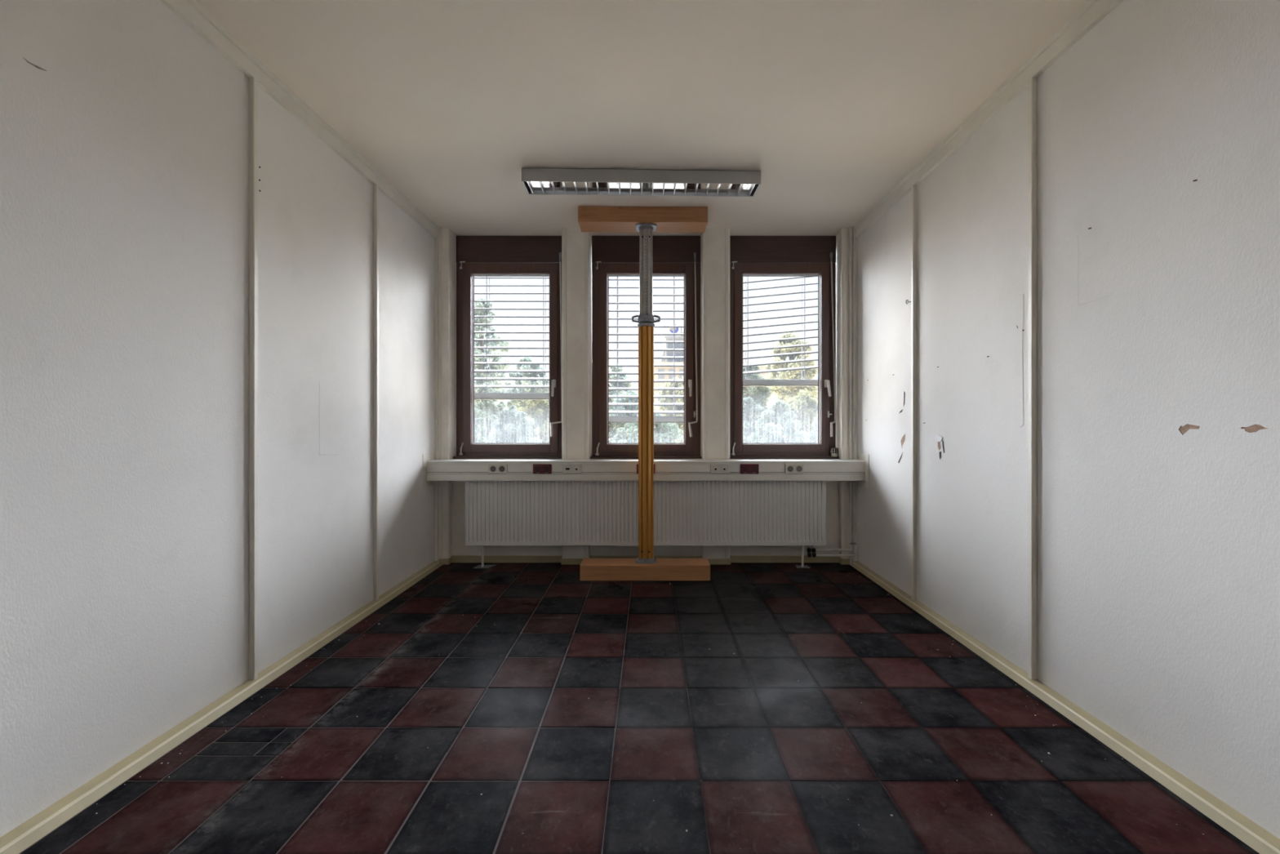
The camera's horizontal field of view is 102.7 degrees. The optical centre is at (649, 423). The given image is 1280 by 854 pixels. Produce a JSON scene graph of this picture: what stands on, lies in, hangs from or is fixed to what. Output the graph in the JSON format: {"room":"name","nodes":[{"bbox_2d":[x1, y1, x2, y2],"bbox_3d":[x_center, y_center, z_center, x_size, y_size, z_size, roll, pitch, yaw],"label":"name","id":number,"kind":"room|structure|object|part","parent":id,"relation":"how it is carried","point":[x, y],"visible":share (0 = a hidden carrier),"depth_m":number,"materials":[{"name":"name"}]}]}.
{"room":"empty office room","nodes":[
{"label":"empty office room","id":0,"kind":"room"},
{"bbox_2d":[0,0,438,837],"bbox_3d":[-1.923,-0.183,1.025,0.275,2.945,7.550,0,0,0],"label":"wall","id":1,"kind":"structure","parent":0,"point":[219,336],"depth_m":1.94,"materials":[{"name":"paint"}]},
{"bbox_3d":[-1.817,-0.208,1.790,0.013,2.895,1.041,0,0,0],"label":"wall panel","id":2,"kind":"part","parent":1,"relation":"part of","materials":[{"name":"paint"}]},
{"bbox_2d":[0,560,442,853],"bbox_3d":[-1.779,1.172,0.863,0.062,0.038,6.925,0,0,0],"label":"baseboard","id":3,"kind":"structure","parent":1,"relation":"attached to","point":[20,837],"depth_m":1.88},
{"bbox_2d":[160,0,439,238],"bbox_3d":[-1.794,-1.610,0.868,0.032,0.092,6.935,0,0,0],"label":"crown molding","id":4,"kind":"structure","parent":1,"relation":"attached to","point":[190,11],"depth_m":2.50,"materials":[{"name":"paint"}]},
{"bbox_3d":[-1.817,-0.208,2.833,0.013,2.895,1.041,0,0,0],"label":"wall panel","id":5,"kind":"part","parent":1,"relation":"part of","materials":[{"name":"paint"}]},
{"bbox_3d":[-1.817,-0.208,3.847,0.013,2.895,0.984,0,0,0],"label":"wall panel","id":6,"kind":"part","parent":1,"relation":"part of","materials":[{"name":"paint"}]},
{"bbox_2d":[18,562,1259,853],"bbox_3d":[-0.030,1.288,1.025,3.800,0.202,7.550,0,0,0],"label":"floor","id":7,"kind":"structure","parent":0,"point":[735,752],"depth_m":1.91,"materials":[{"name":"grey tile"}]},
{"bbox_2d":[579,558,710,580],"bbox_3d":[-0.034,1.129,3.975,0.988,0.120,0.203,0,0,0],"label":"timber beam","id":8,"kind":"structure","parent":7,"relation":"on","point":[590,569],"depth_m":3.88,"materials":[{"name":"brown wood"}]},
{"bbox_2d":[631,222,660,563],"bbox_3d":[-0.028,-0.233,3.980,0.220,2.604,0.164,0,0,0],"label":"prop","id":9,"kind":"object","parent":8,"relation":"on","point":[646,320],"visible":1,"depth_m":3.95,"materials":[{"name":"metal"}]},
{"bbox_2d":[577,205,707,232],"bbox_3d":[-0.052,-1.596,4.004,0.988,0.120,0.215,0,0,-1],"label":"timber beam","id":10,"kind":"structure","parent":9,"relation":"on","point":[590,219],"depth_m":3.90,"materials":[{"name":"brown wood"}]},
{"bbox_3d":[-0.028,-1.529,3.990,0.160,0.012,0.144,0,0,0],"label":"plate","id":11,"kind":"part","parent":9,"relation":"part of","materials":[{"name":"metal"}]},
{"bbox_3d":[-0.028,1.063,3.990,0.160,0.012,0.144,0,0,0],"label":"plate","id":12,"kind":"part","parent":9,"relation":"part of","materials":[{"name":"metal"}]},
{"bbox_2d":[465,480,855,568],"bbox_3d":[0.100,0.828,4.250,3.225,0.721,0.100,0,0,0],"label":"radiator","id":13,"kind":"object","parent":7,"relation":"on","point":[498,513],"visible":0.88,"depth_m":4.20,"materials":[{"name":"metal"}]},
{"bbox_3d":[-1.370,1.186,4.254,0.162,0.004,0.092,0,0,0],"label":"foot plate","id":14,"kind":"part","parent":13,"relation":"part of","materials":[{"name":"metal"}]},
{"bbox_3d":[-0.033,0.733,4.204,2.954,0.533,0.008,0,0,0],"label":"panel","id":15,"kind":"part","parent":13,"relation":"part of","materials":[{"name":"metal"}]},
{"bbox_3d":[1.268,1.186,4.253,0.110,0.004,0.075,0,0,0],"label":"foot plate","id":16,"kind":"part","parent":13,"relation":"part of","materials":[{"name":"metal"}]},
{"bbox_2d":[195,0,1088,236],"bbox_3d":[-0.030,-1.781,1.025,3.860,0.250,7.550,0,0,0],"label":"ceiling","id":17,"kind":"structure","parent":0,"point":[834,103],"depth_m":2.50,"materials":[{"name":"paint"}]},
{"bbox_2d":[521,168,760,196],"bbox_3d":[-0.052,-1.607,3.413,1.551,0.093,0.197,0,0,-1],"label":"ceiling light","id":18,"kind":"object","parent":17,"relation":"attached to","point":[541,181],"visible":1,"depth_m":3.33,"materials":[{"name":"metal"}]},
{"bbox_3d":[-0.791,-1.574,3.394,0.012,0.020,0.171,0,0,-1],"label":"louvre blade","id":19,"kind":"part","parent":18,"relation":"part of","materials":[{"name":"silver metal"}]},
{"bbox_3d":[-0.717,-1.574,3.396,0.012,0.020,0.171,0,0,-1],"label":"louvre blade","id":20,"kind":"part","parent":18,"relation":"part of","materials":[{"name":"silver metal"}]},
{"bbox_3d":[-0.643,-1.574,3.397,0.012,0.020,0.171,0,0,-1],"label":"louvre blade","id":21,"kind":"part","parent":18,"relation":"part of","materials":[{"name":"silver metal"}]},
{"bbox_3d":[-0.569,-1.574,3.399,0.012,0.020,0.171,0,0,-1],"label":"louvre blade","id":22,"kind":"part","parent":18,"relation":"part of","materials":[{"name":"silver metal"}]},
{"bbox_3d":[-0.495,-1.574,3.401,0.012,0.020,0.171,0,0,-1],"label":"louvre blade","id":23,"kind":"part","parent":18,"relation":"part of","materials":[{"name":"silver metal"}]},
{"bbox_3d":[-0.348,-1.574,3.405,0.012,0.020,0.171,0,0,-1],"label":"louvre blade","id":24,"kind":"part","parent":18,"relation":"part of","materials":[{"name":"silver metal"}]},
{"bbox_3d":[-0.274,-1.574,3.407,0.012,0.020,0.171,0,0,-1],"label":"louvre blade","id":25,"kind":"part","parent":18,"relation":"part of","materials":[{"name":"silver metal"}]},
{"bbox_3d":[-0.126,-1.574,3.411,0.012,0.020,0.171,0,0,-1],"label":"louvre blade","id":26,"kind":"part","parent":18,"relation":"part of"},
{"bbox_3d":[0.021,-1.574,3.414,0.012,0.020,0.171,0,0,-1],"label":"louvre blade","id":27,"kind":"part","parent":18,"relation":"part of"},
{"bbox_3d":[0.095,-1.574,3.416,0.012,0.020,0.171,0,0,-1],"label":"louvre blade","id":28,"kind":"part","parent":18,"relation":"part of","materials":[{"name":"silver metal"}]},
{"bbox_3d":[0.391,-1.574,3.424,0.012,0.020,0.171,0,0,-1],"label":"louvre blade","id":29,"kind":"part","parent":18,"relation":"part of","materials":[{"name":"silver metal"}]},
{"bbox_3d":[0.464,-1.574,3.426,0.012,0.020,0.171,0,0,-1],"label":"louvre blade","id":30,"kind":"part","parent":18,"relation":"part of","materials":[{"name":"silver metal"}]},
{"bbox_3d":[0.538,-1.574,3.427,0.012,0.020,0.171,0,0,-1],"label":"louvre blade","id":31,"kind":"part","parent":18,"relation":"part of","materials":[{"name":"silver metal"}]},
{"bbox_3d":[0.612,-1.574,3.429,0.012,0.020,0.171,0,0,-1],"label":"louvre blade","id":32,"kind":"part","parent":18,"relation":"part of","materials":[{"name":"silver metal"}]},
{"bbox_3d":[0.686,-1.574,3.431,0.012,0.020,0.171,0,0,-1],"label":"louvre blade","id":33,"kind":"part","parent":18,"relation":"part of","materials":[{"name":"silver metal"}]},
{"bbox_2d":[438,227,853,558],"bbox_3d":[-0.030,-0.183,4.560,3.760,2.945,0.460,0,0,0],"label":"wall","id":34,"kind":"structure","parent":0,"point":[576,245],"depth_m":4.33,"materials":[{"name":"paint"}]},
{"bbox_2d":[453,235,561,458],"bbox_3d":[-1.224,-0.677,4.702,0.965,1.955,0.555,0,0,0],"label":"window","id":35,"kind":"structure","parent":34,"relation":"in","point":[476,255],"depth_m":4.50,"materials":[{"name":"brown wood"}]},
{"bbox_2d":[474,276,549,399],"bbox_3d":[-1.224,-0.876,4.720,0.880,1.309,0.093,0,0,0],"label":"blind","id":36,"kind":"object","parent":35,"relation":"attached to","point":[477,396],"visible":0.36,"depth_m":4.68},
{"bbox_3d":[-1.489,-0.876,4.677,0.006,1.200,0.007,0,0,-15],"label":"ladder cord","id":37,"kind":"part","parent":36,"relation":"part of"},
{"bbox_3d":[-1.489,-0.876,4.763,0.006,1.200,0.007,0,0,-15],"label":"ladder cord","id":38,"kind":"part","parent":36,"relation":"part of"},
{"bbox_3d":[-1.224,-0.258,4.720,0.880,0.051,0.079,0,0,0],"label":"rail","id":39,"kind":"part","parent":36,"relation":"part of","materials":[{"name":"grey metal"}]},
{"bbox_3d":[-0.969,-0.876,4.677,0.006,1.200,0.007,0,0,-15],"label":"ladder cord","id":40,"kind":"part","parent":36,"relation":"part of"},
{"bbox_3d":[-0.969,-0.876,4.763,0.006,1.200,0.007,0,0,-15],"label":"ladder cord","id":41,"kind":"part","parent":36,"relation":"part of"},
{"bbox_3d":[-0.838,-0.312,4.464,0.032,0.151,0.064,0,0,0],"label":"handle","id":42,"kind":"part","parent":35,"relation":"part of","materials":[{"name":"silver metal"}]},
{"bbox_3d":[-0.771,-0.768,4.466,0.013,1.315,0.062,0,0,-30],"label":"crank rod","id":43,"kind":"part","parent":35,"relation":"part of","materials":[{"name":"grey metal"}]},
{"bbox_2d":[590,235,701,458],"bbox_3d":[-0.030,-0.677,4.702,0.965,1.955,0.555,0,0,0],"label":"window","id":44,"kind":"structure","parent":34,"relation":"in","point":[611,255],"depth_m":4.51,"materials":[{"name":"brown wood"}]},
{"bbox_2d":[608,276,684,422],"bbox_3d":[-0.030,-0.770,4.720,0.880,1.522,0.093,0,0,0],"label":"blind","id":45,"kind":"object","parent":44,"relation":"attached to","point":[617,419],"visible":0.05,"depth_m":4.68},
{"bbox_3d":[-0.295,-0.769,4.677,0.006,1.413,0.007,0,0,-15],"label":"ladder cord","id":46,"kind":"part","parent":45,"relation":"part of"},
{"bbox_3d":[-0.030,-0.044,4.720,0.880,0.051,0.079,0,0,0],"label":"rail","id":47,"kind":"part","parent":45,"relation":"part of","materials":[{"name":"silver metal"}]},
{"bbox_3d":[0.225,-0.769,4.677,0.007,1.413,0.006,0,0,15],"label":"ladder cord","id":48,"kind":"part","parent":45,"relation":"part of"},
{"bbox_3d":[0.356,-0.312,4.464,0.032,0.151,0.064,0,0,0],"label":"handle","id":49,"kind":"part","parent":44,"relation":"part of","materials":[{"name":"silver metal"}]},
{"bbox_3d":[0.384,-0.060,4.440,0.071,0.122,0.016,0,0,-9],"label":"crank arm","id":50,"kind":"part","parent":44,"relation":"part of","materials":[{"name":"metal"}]},
{"bbox_3d":[0.405,-0.768,4.466,0.013,1.315,0.058,0,0,-17],"label":"crank rod","id":51,"kind":"part","parent":44,"relation":"part of","materials":[{"name":"grey metal"}]},
{"bbox_2d":[422,452,868,489],"bbox_3d":[-0.030,0.383,4.206,3.559,0.284,0.246,0,0,0],"label":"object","id":52,"kind":"object","parent":34,"relation":"attached to","point":[433,469],"visible":0.94,"depth_m":4.15,"materials":[{"name":"plastic"}]},
{"bbox_3d":[-1.808,0.381,4.194,0.003,0.280,0.222,0,0,0],"label":"plate","id":53,"kind":"part","parent":52,"relation":"part of","materials":[{"name":"paint"}]},
{"bbox_2d":[488,463,506,473],"bbox_3d":[-1.229,0.364,4.141,0.149,0.079,0.012,0,0,0],"label":"double socket","id":54,"kind":"object","parent":52,"relation":"attached to","point":[492,468],"visible":1,"depth_m":4.14,"materials":[{"name":"white plastic"}]},
{"bbox_2d":[533,463,551,473],"bbox_3d":[-0.869,0.364,4.141,0.149,0.079,0.012,0,0,0],"label":"double socket","id":55,"kind":"object","parent":52,"relation":"attached to","point":[537,468],"visible":1,"depth_m":4.14,"materials":[{"name":"red plastic"}]},
{"bbox_2d":[563,463,581,473],"bbox_3d":[-0.626,0.364,4.141,0.149,0.079,0.014,0,0,0],"label":"socket","id":56,"kind":"object","parent":52,"relation":"attached to","point":[567,468],"visible":1,"depth_m":4.13,"materials":[{"name":"plastic"}]},
{"bbox_2d":[636,463,654,473],"bbox_3d":[-0.030,0.364,4.141,0.149,0.079,0.012,0,0,0],"label":"double socket","id":57,"kind":"object","parent":52,"relation":"attached to","point":[637,464],"visible":0.06,"depth_m":4.14,"materials":[{"name":"plastic"}]},
{"bbox_3d":[-0.030,0.321,4.151,3.556,0.013,0.005,0,0,0],"label":"rail","id":58,"kind":"part","parent":52,"relation":"part of","materials":[{"name":"plastic"}]},
{"bbox_3d":[-0.030,0.401,4.151,3.556,0.011,0.005,0,0,0],"label":"rail","id":59,"kind":"part","parent":52,"relation":"part of","materials":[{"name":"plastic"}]},
{"bbox_3d":[-0.030,0.458,4.151,3.556,0.010,0.006,0,0,0],"label":"rail","id":60,"kind":"part","parent":52,"relation":"part of","materials":[{"name":"plastic"}]},
{"bbox_2d":[711,463,728,473],"bbox_3d":[0.569,0.364,4.141,0.149,0.079,0.014,0,0,0],"label":"socket","id":61,"kind":"object","parent":52,"relation":"attached to","point":[715,468],"visible":1,"depth_m":4.13,"materials":[{"name":"plastic"}]},
{"bbox_2d":[740,463,759,473],"bbox_3d":[0.808,0.364,4.141,0.149,0.079,0.012,0,0,0],"label":"double socket","id":62,"kind":"object","parent":52,"relation":"attached to","point":[744,468],"visible":1,"depth_m":4.14,"materials":[{"name":"red plastic"}]},
{"bbox_2d":[785,463,804,473],"bbox_3d":[1.173,0.364,4.141,0.149,0.079,0.012,0,0,0],"label":"double socket","id":63,"kind":"object","parent":52,"relation":"attached to","point":[789,468],"visible":1,"depth_m":4.14,"materials":[{"name":"white plastic"}]},
{"bbox_3d":[1.748,0.384,4.194,0.003,0.282,0.222,0,0,0],"label":"plate","id":64,"kind":"part","parent":52,"relation":"part of","materials":[{"name":"paint"}]},
{"bbox_2d":[438,555,853,564],"bbox_3d":[-0.028,1.162,4.367,3.525,0.058,0.087,0,0,0],"label":"baseboard","id":65,"kind":"structure","parent":34,"relation":"attached to","point":[454,558],"depth_m":4.39,"materials":[{"name":"beige plastic"}]},
{"bbox_3d":[-1.742,1.166,4.354,0.096,0.050,0.062,0,0,0],"label":"skirting","id":66,"kind":"part","parent":65,"relation":"part of","materials":[{"name":"beige plastic"}]},
{"bbox_3d":[-0.629,1.166,4.354,0.239,0.050,0.062,0,0,0],"label":"skirting","id":67,"kind":"part","parent":65,"relation":"part of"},
{"bbox_3d":[0.566,1.166,4.354,0.242,0.050,0.062,0,0,0],"label":"skirting","id":68,"kind":"part","parent":65,"relation":"part of","materials":[{"name":"beige plastic"}]},
{"bbox_3d":[1.677,1.166,4.354,0.115,0.050,0.062,0,0,0],"label":"skirting","id":69,"kind":"part","parent":65,"relation":"part of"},
{"bbox_2d":[729,235,839,458],"bbox_3d":[1.162,-0.677,4.702,0.965,1.955,0.555,0,0,0],"label":"window","id":70,"kind":"structure","parent":34,"relation":"in","point":[749,255],"depth_m":4.51,"materials":[{"name":"brown wood"}]},
{"bbox_2d":[742,276,817,386],"bbox_3d":[1.162,-0.939,4.720,0.880,1.184,0.093,0,0,0],"label":"blind","id":71,"kind":"object","parent":70,"relation":"attached to","point":[748,382],"visible":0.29,"depth_m":4.68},
{"bbox_3d":[0.897,-0.939,4.763,0.006,1.075,0.007,0,0,-15],"label":"ladder cord","id":72,"kind":"part","parent":71,"relation":"part of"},
{"bbox_3d":[0.897,-0.939,4.677,0.006,1.075,0.007,0,0,-15],"label":"ladder cord","id":73,"kind":"part","parent":71,"relation":"part of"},
{"bbox_3d":[1.162,-0.383,4.720,0.880,0.051,0.079,0,0,0],"label":"rail","id":74,"kind":"part","parent":71,"relation":"part of","materials":[{"name":"grey metal"}]},
{"bbox_3d":[1.417,-0.939,4.763,0.006,1.075,0.007,0,0,-15],"label":"ladder cord","id":75,"kind":"part","parent":71,"relation":"part of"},
{"bbox_3d":[1.417,-0.939,4.677,0.007,1.075,0.006,0,0,15],"label":"ladder cord","id":76,"kind":"part","parent":71,"relation":"part of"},
{"bbox_3d":[1.553,-0.312,4.464,0.042,0.151,0.064,0,0,0],"label":"handle","id":77,"kind":"part","parent":70,"relation":"part of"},
{"bbox_3d":[1.603,-0.768,4.466,0.013,1.315,0.060,0,0,-23],"label":"crank rod","id":78,"kind":"part","parent":70,"relation":"part of","materials":[{"name":"grey metal"}]},
{"bbox_2d":[830,447,838,456],"bbox_3d":[1.607,0.246,4.453,0.064,0.078,0.063,0,0,0],"label":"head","id":79,"kind":"object","parent":70,"relation":"on","point":[834,451],"visible":1,"depth_m":4.43},
{"bbox_3d":[1.598,-0.060,4.440,0.045,0.122,0.016,0,0,-16],"label":"crank arm","id":80,"kind":"part","parent":70,"relation":"part of","materials":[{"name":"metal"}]},
{"bbox_2d":[855,0,1279,839],"bbox_3d":[1.863,-0.183,1.025,0.274,2.945,7.550,0,0,0],"label":"wall","id":81,"kind":"structure","parent":0,"point":[1068,426],"depth_m":1.95,"materials":[{"name":"paint"}]},
{"bbox_2d":[848,226,853,564],"bbox_3d":[1.694,-0.234,4.309,0.026,2.843,0.032,0,0,0],"label":"riser pipe","id":82,"kind":"object","parent":81,"relation":"attached to","point":[851,228],"visible":0.88,"depth_m":4.30,"materials":[{"name":"metal"}]},
{"bbox_2d":[852,226,856,561],"bbox_3d":[1.722,-0.234,4.309,0.026,2.843,0.032,0,0,0],"label":"riser pipe","id":83,"kind":"object","parent":81,"relation":"attached to","point":[854,237],"visible":0.8,"depth_m":4.30,"materials":[{"name":"metal"}]},
{"bbox_3d":[1.756,-0.208,3.847,0.013,2.895,0.984,0,0,0],"label":"wall panel","id":84,"kind":"part","parent":81,"relation":"part of","materials":[{"name":"paint"}]},
{"bbox_3d":[1.756,-0.208,2.833,0.013,2.895,1.041,0,0,0],"label":"wall panel","id":85,"kind":"part","parent":81,"relation":"part of","materials":[{"name":"paint"}]},
{"bbox_2d":[852,0,1123,237],"bbox_3d":[1.734,-1.610,0.868,0.032,0.092,6.935,0,0,0],"label":"crown molding","id":86,"kind":"structure","parent":81,"relation":"attached to","point":[1093,11],"depth_m":2.50,"materials":[{"name":"paint"}]},
{"bbox_2d":[850,560,1279,853],"bbox_3d":[1.720,1.172,0.863,0.059,0.038,6.925,0,0,0],"label":"baseboard","id":87,"kind":"structure","parent":81,"relation":"attached to","point":[1244,828],"depth_m":1.88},
{"bbox_3d":[1.756,-0.208,1.790,0.013,2.895,1.041,0,0,0],"label":"wall panel","id":88,"kind":"part","parent":81,"relation":"part of","materials":[{"name":"paint"}]},
{"label":"outside","id":89,"kind":"structure","parent":0,"visible":0},
{"bbox_3d":[0.000,5.939,132.450,300.000,0.500,255.100,0,0,0],"label":"ground","id":90,"kind":"structure","parent":89,"visible":0},
{"bbox_2d":[474,407,489,443],"bbox_3d":[-4.058,2.596,11.590,1.058,6.188,0.868,0,0,-26],"label":"tree","id":91,"kind":"object","parent":90,"relation":"on","point":[480,420],"visible":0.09,"depth_m":11.50,"materials":[{"name":"green plant"}]},
{"bbox_2d":[474,297,511,404],"bbox_3d":[-9.845,-0.869,29.989,3.667,13.119,2.743,0,0,0],"label":"tree","id":92,"kind":"object","parent":90,"relation":"on","point":[477,304],"visible":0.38,"depth_m":29.70,"materials":[{"name":"green plant"}]},
{"bbox_2d":[474,382,513,442],"bbox_3d":[-4.898,2.205,15.508,1.569,6.973,1.492,0,0,32],"label":"tree","id":93,"kind":"object","parent":90,"relation":"on","point":[490,411],"visible":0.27,"depth_m":15.25,"materials":[{"name":"green plant"}]},
{"bbox_2d":[488,404,542,443],"bbox_3d":[-2.718,2.657,10.186,1.180,6.066,0.959,0,0,0],"label":"tree","id":94,"kind":"object","parent":90,"relation":"on","point":[513,425],"visible":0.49,"depth_m":10.04,"materials":[{"name":"green plant"}]},
{"bbox_2d":[503,356,549,409],"bbox_3d":[-5.360,1.288,22.964,2.291,8.807,1.999,0,0,6],"label":"tree","id":95,"kind":"object","parent":90,"relation":"on","point":[517,403],"visible":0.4,"depth_m":22.62,"materials":[{"name":"green plant"}]},
{"bbox_2d":[516,400,549,443],"bbox_3d":[-2.766,2.462,12.997,1.422,6.458,1.160,0,0,0],"label":"tree","id":96,"kind":"object","parent":90,"relation":"on","point":[538,410],"visible":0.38,"depth_m":12.78,"materials":[{"name":"green plant"}]},
{"bbox_2d":[608,361,633,429],"bbox_3d":[-1.702,1.268,25.993,2.221,8.848,1.760,0,0,0],"label":"tree","id":97,"kind":"object","parent":90,"relation":"on","point":[613,369],"visible":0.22,"depth_m":25.76,"materials":[{"name":"green plant"}]},
{"bbox_2d":[608,390,638,443],"bbox_3d":[-0.540,2.370,14.038,1.720,6.642,1.654,0,0,41],"label":"tree","id":98,"kind":"object","parent":90,"relation":"on","point":[612,432],"visible":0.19,"depth_m":13.70,"materials":[{"name":"green plant"}]},
{"bbox_2d":[611,408,683,443],"bbox_3d":[-0.013,2.647,11.010,1.909,6.087,1.608,0,0,0],"label":"tree","id":99,"kind":"object","parent":90,"relation":"on","point":[664,433],"visible":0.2,"depth_m":10.68,"materials":[{"name":"green plant"}]},
{"bbox_2d":[653,376,684,443],"bbox_3d":[1.215,1.855,21.009,2.273,7.674,1.802,0,0,0],"label":"tree","id":100,"kind":"object","parent":90,"relation":"on","point":[668,384],"visible":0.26,"depth_m":20.73,"materials":[{"name":"green plant"}]},
{"bbox_2d":[661,324,684,361],"bbox_3d":[6.275,-3.911,74.825,9.850,19.199,10.750,0,0,0],"label":"office tower","id":101,"kind":"structure","parent":90,"relation":"on","point":[667,338],"depth_m":69.78,"materials":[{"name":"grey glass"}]},
{"bbox_2d":[653,361,773,443],"bbox_3d":[7.200,-0.636,61.950,14.000,12.650,8.500,0,0,0],"label":"block","id":102,"kind":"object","parent":90,"relation":"on","point":[656,369],"visible":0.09,"depth_m":58.00,"materials":[{"name":"beige concrete"}]},
{"bbox_3d":[1.325,-5.611,57.915,0.730,1.080,0.070,0,0,0],"label":"pane","id":103,"kind":"part","parent":102,"relation":"part of","materials":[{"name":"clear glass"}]},
{"bbox_3d":[2.525,-5.611,57.915,0.730,1.080,0.070,0,0,0],"label":"pane","id":104,"kind":"part","parent":102,"relation":"part of","materials":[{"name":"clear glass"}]},
{"bbox_3d":[3.725,-5.611,57.915,0.730,1.080,0.070,0,0,0],"label":"pane","id":105,"kind":"part","parent":102,"relation":"part of","materials":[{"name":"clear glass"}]},
{"bbox_2d":[742,396,765,443],"bbox_3d":[3.009,2.441,15.517,1.656,6.500,1.267,0,0,0],"label":"tree","id":106,"kind":"object","parent":90,"relation":"on","point":[749,407],"visible":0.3,"depth_m":15.25,"materials":[{"name":"green plant"}]},
{"bbox_2d":[742,361,772,420],"bbox_3d":[3.832,1.665,19.517,1.832,8.051,1.506,0,0,0],"label":"tree","id":107,"kind":"object","parent":90,"relation":"on","point":[760,394],"visible":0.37,"depth_m":19.19,"materials":[{"name":"green plant"}]},
{"bbox_2d":[749,399,809,443],"bbox_3d":[2.504,2.605,9.999,1.119,6.171,1.058,0,0,-33],"label":"tree","id":108,"kind":"object","parent":90,"relation":"on","point":[777,421],"visible":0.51,"depth_m":9.85,"materials":[{"name":"green plant"}]},
{"bbox_2d":[764,332,817,420],"bbox_3d":[6.629,0.664,24.035,2.847,10.055,2.341,0,0,0],"label":"tree","id":109,"kind":"object","parent":90,"relation":"on","point":[780,391],"visible":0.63,"depth_m":23.58,"materials":[{"name":"green plant"}]},
{"bbox_2d":[781,388,817,443],"bbox_3d":[3.685,2.424,12.510,1.523,6.533,1.279,0,0,0],"label":"tree","id":110,"kind":"object","parent":90,"relation":"on","point":[806,406],"visible":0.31,"depth_m":12.28,"materials":[{"name":"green plant"}]},
{"bbox_2d":[806,420,817,443],"bbox_3d":[3.939,2.628,11.222,1.017,6.124,0.807,0,0,0],"label":"tree","id":111,"kind":"object","parent":90,"relation":"on","point":[815,433],"visible":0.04,"depth_m":11.25,"materials":[{"name":"green plant"}]},
{"bbox_2d":[811,374,817,426],"bbox_3d":[10.425,0.886,29.088,2.725,9.611,2.332,0,0,-38],"label":"tree","id":112,"kind":"object","parent":90,"relation":"on","point":[816,418],"visible":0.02,"depth_m":28.73,"materials":[{"name":"green plant"}]}
]}

